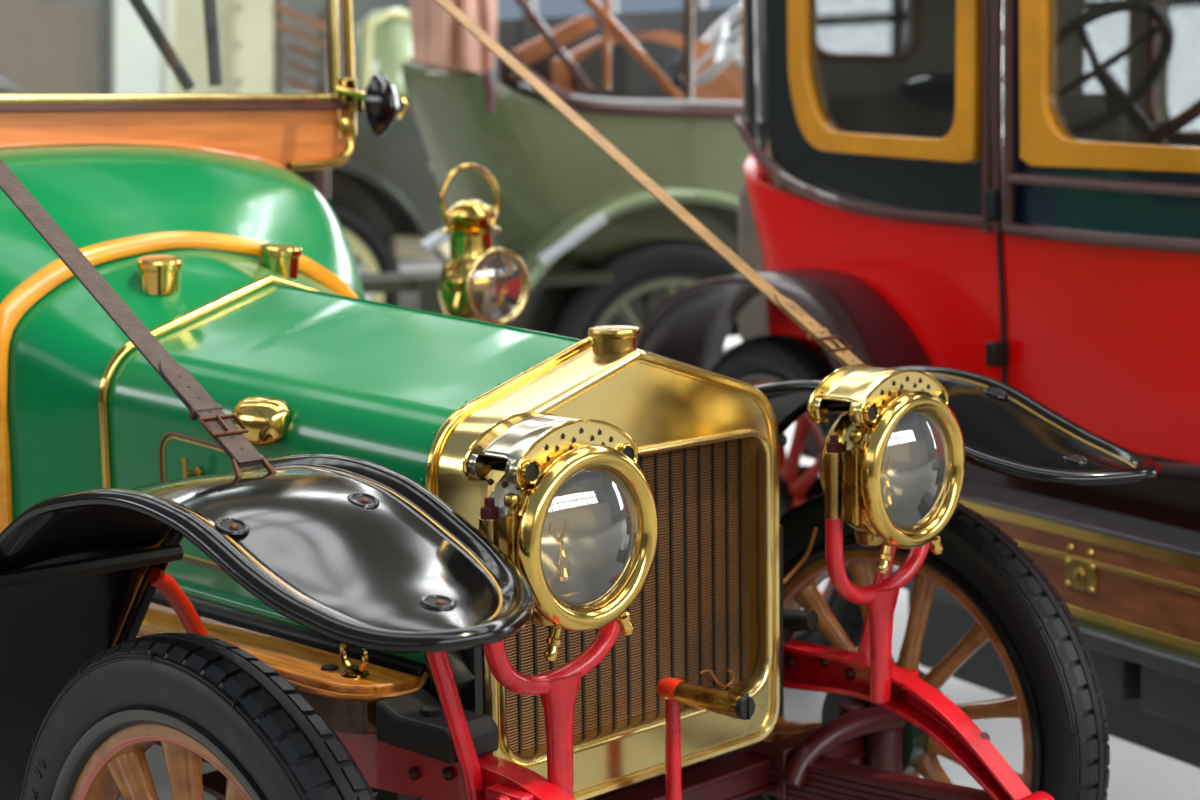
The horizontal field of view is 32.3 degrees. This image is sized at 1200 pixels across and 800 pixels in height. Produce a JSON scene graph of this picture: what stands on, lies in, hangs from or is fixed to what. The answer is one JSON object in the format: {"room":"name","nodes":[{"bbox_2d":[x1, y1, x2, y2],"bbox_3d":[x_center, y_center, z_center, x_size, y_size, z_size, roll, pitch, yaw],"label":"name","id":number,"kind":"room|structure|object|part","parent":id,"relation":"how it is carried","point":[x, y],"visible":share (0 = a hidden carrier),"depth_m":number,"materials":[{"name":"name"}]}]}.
{"room":"car museum","nodes":[
{"label":"car museum","id":0,"kind":"room"},
{"bbox_2d":[43,0,494,264],"bbox_3d":[-9.190,-3.920,14.629,22.400,7.000,0.200,-8,11,-44],"label":"wall","id":1,"kind":"structure","parent":0,"point":[361,9],"depth_m":20.83,"materials":[{"name":"white paint"}]},
{"bbox_2d":[523,0,705,18],"bbox_3d":[5.899,-3.536,14.672,0.080,3.700,19.060,-8,11,-44],"label":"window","id":2,"kind":"structure","parent":0,"point":[698,4],"depth_m":20.47,"materials":[{"name":"grey"}]},
{"bbox_2d":[119,258,1199,799],"bbox_3d":[-0.618,0.618,6.571,22.400,0.100,24.400,-8,11,-44],"label":"floor","id":3,"kind":"structure","parent":0,"point":[1137,772],"depth_m":4.69,"materials":[{"name":"grey concrete"}]},
{"bbox_2d":[0,0,273,93],"bbox_3d":[-3.802,-2.367,14.346,3.384,3.340,1.186,-1,8,-3],"label":"wall","id":4,"kind":"structure","parent":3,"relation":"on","point":[46,47],"depth_m":13.96,"materials":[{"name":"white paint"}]},
{"bbox_3d":[-3.328,-2.369,14.266,0.235,3.301,0.800,-1,8,-3],"label":"corner post","id":5,"kind":"part","parent":4,"relation":"part of","materials":[{"name":"white"}]},
{"bbox_3d":[-3.145,-2.391,14.426,0.476,3.319,1.000,-1,8,-3],"label":"white panel","id":6,"kind":"part","parent":4,"relation":"part of","materials":[{"name":"white paint"}]},
{"bbox_3d":[-2.710,-2.403,14.501,0.693,3.340,1.000,-1,8,-3],"label":"cream panel","id":7,"kind":"part","parent":4,"relation":"part of","materials":[{"name":"beige paint"}]},
{"bbox_3d":[-2.302,-2.334,14.010,0.429,3.302,0.300,-1,8,-3],"label":"riveted post","id":8,"kind":"part","parent":4,"relation":"part of","materials":[{"name":"beige metal"}]},
{"bbox_2d":[273,0,328,199],"bbox_3d":[-1.391,-1.173,9.686,0.308,1.413,0.290,-1,8,-3],"label":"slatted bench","id":9,"kind":"object","parent":3,"relation":"on","point":[281,11],"visible":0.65,"depth_m":9.57,"materials":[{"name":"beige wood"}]},
{"bbox_2d":[291,7,451,305],"bbox_3d":[-1.481,-1.115,11.493,1.888,2.036,1.625,-3,8,-19],"label":"car","id":10,"kind":"object","parent":3,"relation":"on","point":[384,198],"visible":0.17,"depth_m":11.02,"materials":[{"name":"grey"}]},
{"bbox_3d":[-1.101,-1.856,11.067,0.338,0.464,0.250,-3,8,-19],"label":"seat","id":11,"kind":"part","parent":10,"relation":"part of","materials":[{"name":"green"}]},
{"bbox_2d":[360,0,750,355],"bbox_3d":[-0.113,-0.842,7.918,2.280,2.404,1.462,-3,8,-19],"label":"car","id":12,"kind":"object","parent":3,"relation":"on","point":[595,247],"visible":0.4,"depth_m":7.51,"materials":[{"name":"green metal"}]},
{"bbox_3d":[0.163,-1.115,7.531,1.008,0.221,0.060,-3,8,-19],"label":"rail","id":13,"kind":"part","parent":12,"relation":"part of","materials":[{"name":"grey"}]},
{"bbox_2d":[574,40,682,99],"bbox_3d":[0.126,-1.255,8.017,0.478,0.270,0.030,-3,8,-19],"label":"steering wheel","id":14,"kind":"object","parent":12,"relation":"on","point":[629,79],"depth_m":8.00,"materials":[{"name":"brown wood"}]},
{"bbox_3d":[0.204,-1.058,8.160,0.788,0.778,0.120,-3,8,-19],"label":"seat","id":15,"kind":"part","parent":12,"relation":"part of","materials":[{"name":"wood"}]},
{"bbox_2d":[0,0,1161,799],"bbox_3d":[-0.861,-0.106,3.947,1.757,2.041,3.638,-8,11,-44],"label":"vintage car","id":16,"kind":"object","parent":3,"relation":"on","point":[287,531],"visible":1,"depth_m":3.04,"materials":[{"name":"green metal"}]},
{"bbox_3d":[-1.697,-0.443,4.628,1.100,0.650,0.280,-8,11,-44],"label":"seat","id":17,"kind":"part","parent":16,"relation":"part of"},
{"bbox_3d":[-1.006,-0.798,3.886,1.292,0.630,0.024,-8,11,-44],"label":"glass frame","id":18,"kind":"part","parent":16,"relation":"part of","materials":[{"name":"gold metal"}]},
{"bbox_3d":[-0.623,0.112,3.152,0.032,0.052,0.019,-8,11,-44],"label":"tee handle","id":19,"kind":"part","parent":16,"relation":"part of","materials":[{"name":"gold metal"}]},
{"bbox_2d":[214,517,249,536],"bbox_3d":[-0.417,0.144,2.349,0.040,0.017,0.038,-8,11,-44],"label":"bolt","id":20,"kind":"object","parent":16,"relation":"on","point":[223,526],"depth_m":2.34,"materials":[{"name":"black metal"}]},
{"bbox_2d":[231,395,291,445],"bbox_3d":[-0.504,0.030,3.032,0.049,0.067,0.110,-8,11,-44],"label":"knob","id":21,"kind":"object","parent":16,"relation":"attached to","point":[267,419],"depth_m":3.00,"materials":[{"name":"gold metal"}]},
{"bbox_3d":[-0.585,-0.831,4.296,0.176,0.705,0.021,-8,11,-44],"label":"post","id":22,"kind":"part","parent":16,"relation":"part of","materials":[{"name":"gold metal"}]},
{"bbox_2d":[347,492,379,507],"bbox_3d":[-0.284,0.121,2.487,0.040,0.017,0.038,-8,11,-44],"label":"bolt","id":23,"kind":"object","parent":16,"relation":"on","point":[354,499],"depth_m":2.48,"materials":[{"name":"black"}]},
{"bbox_2d":[420,594,455,609],"bbox_3d":[-0.178,0.223,2.278,0.040,0.013,0.039,-8,11,-44],"label":"bolt","id":24,"kind":"object","parent":16,"relation":"on","point":[427,601],"depth_m":2.27,"materials":[{"name":"black"}]},
{"bbox_3d":[-1.141,0.442,3.683,0.043,0.196,3.505,-8,11,-44],"label":"frame rail","id":25,"kind":"part","parent":16,"relation":"part of","materials":[{"name":"red metal"}]},
{"bbox_3d":[-0.192,0.402,2.792,0.014,0.300,0.090,-8,11,-44],"label":"plate","id":26,"kind":"part","parent":16,"relation":"part of","materials":[{"name":"black metal"}]},
{"bbox_2d":[438,163,529,324],"bbox_3d":[-0.361,-0.284,4.424,0.343,0.434,0.261,-8,11,-44],"label":"lamp","id":27,"kind":"object","parent":16,"relation":"attached to","point":[479,281],"depth_m":4.41,"materials":[{"name":"gold metal"}]},
{"bbox_2d":[479,517,498,547],"bbox_3d":[-0.132,0.190,2.512,0.028,0.096,0.027,-8,11,-44],"label":"socket","id":28,"kind":"object","parent":16,"relation":"attached to","point":[488,526],"depth_m":2.50,"materials":[{"name":"gold metal"}]},
{"bbox_3d":[-0.060,0.058,2.577,0.206,0.073,0.090,-8,11,-44],"label":"chimney lid","id":29,"kind":"part","parent":16,"relation":"part of","materials":[{"name":"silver metal"}]},
{"bbox_2d":[530,612,553,626],"bbox_3d":[-0.067,0.269,2.615,0.047,0.033,0.047,-8,11,-44],"label":"cup","id":30,"kind":"object","parent":16,"relation":"on","point":[536,619],"depth_m":2.60,"materials":[{"name":"gold metal"}]},
{"bbox_3d":[-0.058,0.299,2.539,0.026,0.042,0.019,-8,11,-44],"label":"drain knob","id":31,"kind":"part","parent":16,"relation":"part of","materials":[{"name":"gold metal"}]},
{"bbox_3d":[-0.051,0.197,2.587,0.050,0.093,0.050,-8,11,-44],"label":"burner","id":32,"kind":"part","parent":16,"relation":"part of","materials":[{"name":"gold metal"}]},
{"bbox_3d":[-0.029,0.062,2.545,0.204,0.071,0.004,-8,11,-44],"label":"chimney plate","id":33,"kind":"part","parent":16,"relation":"part of","materials":[{"name":"gold metal"}]},
{"bbox_3d":[0.030,0.278,2.624,0.028,0.042,0.019,-8,11,-44],"label":"drain knob","id":34,"kind":"part","parent":16,"relation":"part of","materials":[{"name":"gold metal"}]},
{"bbox_3d":[-0.085,0.643,3.162,1.000,0.025,0.026,-8,11,-44],"label":"tie rod","id":35,"kind":"part","parent":16,"relation":"part of","materials":[{"name":"red metal"}]},
{"bbox_3d":[0.246,0.338,3.223,0.014,0.300,0.090,-8,11,-44],"label":"plate","id":36,"kind":"part","parent":16,"relation":"part of","materials":[{"name":"gold metal"}]},
{"bbox_2d":[825,451,844,518],"bbox_3d":[0.336,0.122,2.972,0.028,0.096,0.027,-8,11,-44],"label":"cylinder","id":37,"kind":"object","parent":16,"relation":"attached to","point":[834,460],"depth_m":2.96,"materials":[{"name":"gold metal"}]},
{"bbox_3d":[0.388,0.550,3.312,0.279,0.092,0.048,-8,11,-44],"label":"steering arm","id":38,"kind":"part","parent":16,"relation":"part of"},
{"bbox_3d":[0.408,-0.010,3.037,0.206,0.073,0.090,-8,11,-44],"label":"chimney lid","id":39,"kind":"part","parent":16,"relation":"part of","materials":[{"name":"gold metal"}]},
{"bbox_3d":[0.411,0.231,2.999,0.026,0.042,0.019,-8,11,-44],"label":"drain knob","id":40,"kind":"part","parent":16,"relation":"part of","materials":[{"name":"gold metal"}]},
{"bbox_3d":[0.418,0.128,3.047,0.050,0.093,0.050,-8,11,-44],"label":"burner","id":41,"kind":"part","parent":16,"relation":"part of","materials":[{"name":"gold metal"}]},
{"bbox_3d":[0.440,-0.006,3.005,0.204,0.071,0.004,-8,11,-44],"label":"chimney plate","id":42,"kind":"part","parent":16,"relation":"part of","materials":[{"name":"gold metal"}]},
{"bbox_3d":[-0.621,0.366,4.193,0.043,0.196,3.505,-8,11,-44],"label":"frame rail","id":43,"kind":"part","parent":16,"relation":"part of","materials":[{"name":"red metal"}]},
{"bbox_3d":[0.499,0.210,3.084,0.028,0.042,0.019,-8,11,-44],"label":"drain knob","id":44,"kind":"part","parent":16,"relation":"part of","materials":[{"name":"gold metal"}]},
{"bbox_2d":[984,387,1007,398],"bbox_3d":[0.649,-0.011,3.395,0.040,0.017,0.038,-8,11,-44],"label":"bolt","id":45,"kind":"object","parent":16,"relation":"on","point":[989,392],"depth_m":3.39,"materials":[{"name":"black metal"}]},
{"bbox_2d":[1064,454,1089,463],"bbox_3d":[0.729,0.091,3.168,0.040,0.013,0.039,-8,11,-44],"label":"bolt","id":46,"kind":"object","parent":16,"relation":"on","point":[1068,458],"depth_m":3.16,"materials":[{"name":"black"}]},
{"bbox_2d":[636,0,1199,767],"bbox_3d":[1.443,-0.507,4.781,1.667,2.547,3.030,-5,9,-28],"label":"car","id":47,"kind":"object","parent":3,"relation":"on","point":[1006,191],"visible":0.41,"depth_m":4.61,"materials":[{"name":"red metal"}]},
{"bbox_3d":[0.447,-1.069,5.574,0.154,0.921,0.383,2,8,20],"label":"tail panel","id":48,"kind":"part","parent":47,"relation":"part of","materials":[{"name":"black metal"}]},
{"bbox_3d":[0.610,-0.575,5.112,0.046,0.264,1.107,-5,9,-26],"label":"waist moulding","id":49,"kind":"part","parent":47,"relation":"part of","materials":[{"name":"black"}]},
{"bbox_3d":[0.997,-0.399,5.928,1.100,0.560,0.620,-5,9,-27],"label":"seat","id":50,"kind":"part","parent":47,"relation":"part of","materials":[{"name":"metal"}]},
{"bbox_3d":[0.657,-1.126,5.002,0.030,1.357,0.990,-5,9,-27],"label":"panel","id":51,"kind":"part","parent":47,"relation":"part of","materials":[{"name":"black metal"}]},
{"bbox_2d":[959,478,1199,657],"bbox_3d":[1.027,0.344,4.172,0.154,0.198,1.261,-5,9,-27],"label":"wooden chest","id":52,"kind":"object","parent":47,"relation":"on","point":[1133,577],"visible":0.59,"depth_m":4.09,"materials":[{"name":"brown wood"}]},
{"bbox_3d":[1.030,0.251,4.162,0.144,0.012,1.261,-5,9,-27],"label":"lid","id":53,"kind":"part","parent":52,"relation":"part of","materials":[{"name":"wood"}]},
{"bbox_3d":[0.965,0.350,4.153,0.010,0.062,0.090,-5,9,-27],"label":"lock plate","id":54,"kind":"part","parent":52,"relation":"part of","materials":[{"name":"gold metal"}]},
{"bbox_3d":[1.032,0.286,4.168,0.140,0.059,1.253,-5,9,-27],"label":"lid","id":55,"kind":"part","parent":52,"relation":"part of","materials":[{"name":"brown wood"}]},
{"bbox_3d":[1.201,-0.299,4.019,0.028,0.044,1.285,-5,9,-27],"label":"waist moulding","id":56,"kind":"part","parent":47,"relation":"part of","materials":[{"name":"red metal"}]},
{"bbox_3d":[1.200,-0.402,4.005,0.024,0.056,1.275,-5,9,-27],"label":"waist moulding","id":57,"kind":"part","parent":47,"relation":"part of","materials":[{"name":"red"}]},
{"bbox_3d":[1.214,-0.881,3.971,0.030,1.182,1.308,-5,9,-27],"label":"door panel","id":58,"kind":"part","parent":47,"relation":"part of","materials":[{"name":"green"}]},
{"bbox_3d":[1.210,0.144,4.042,0.032,0.154,1.284,-5,9,-27],"label":"sill moulding","id":59,"kind":"part","parent":47,"relation":"part of","materials":[{"name":"red"}]}
]}

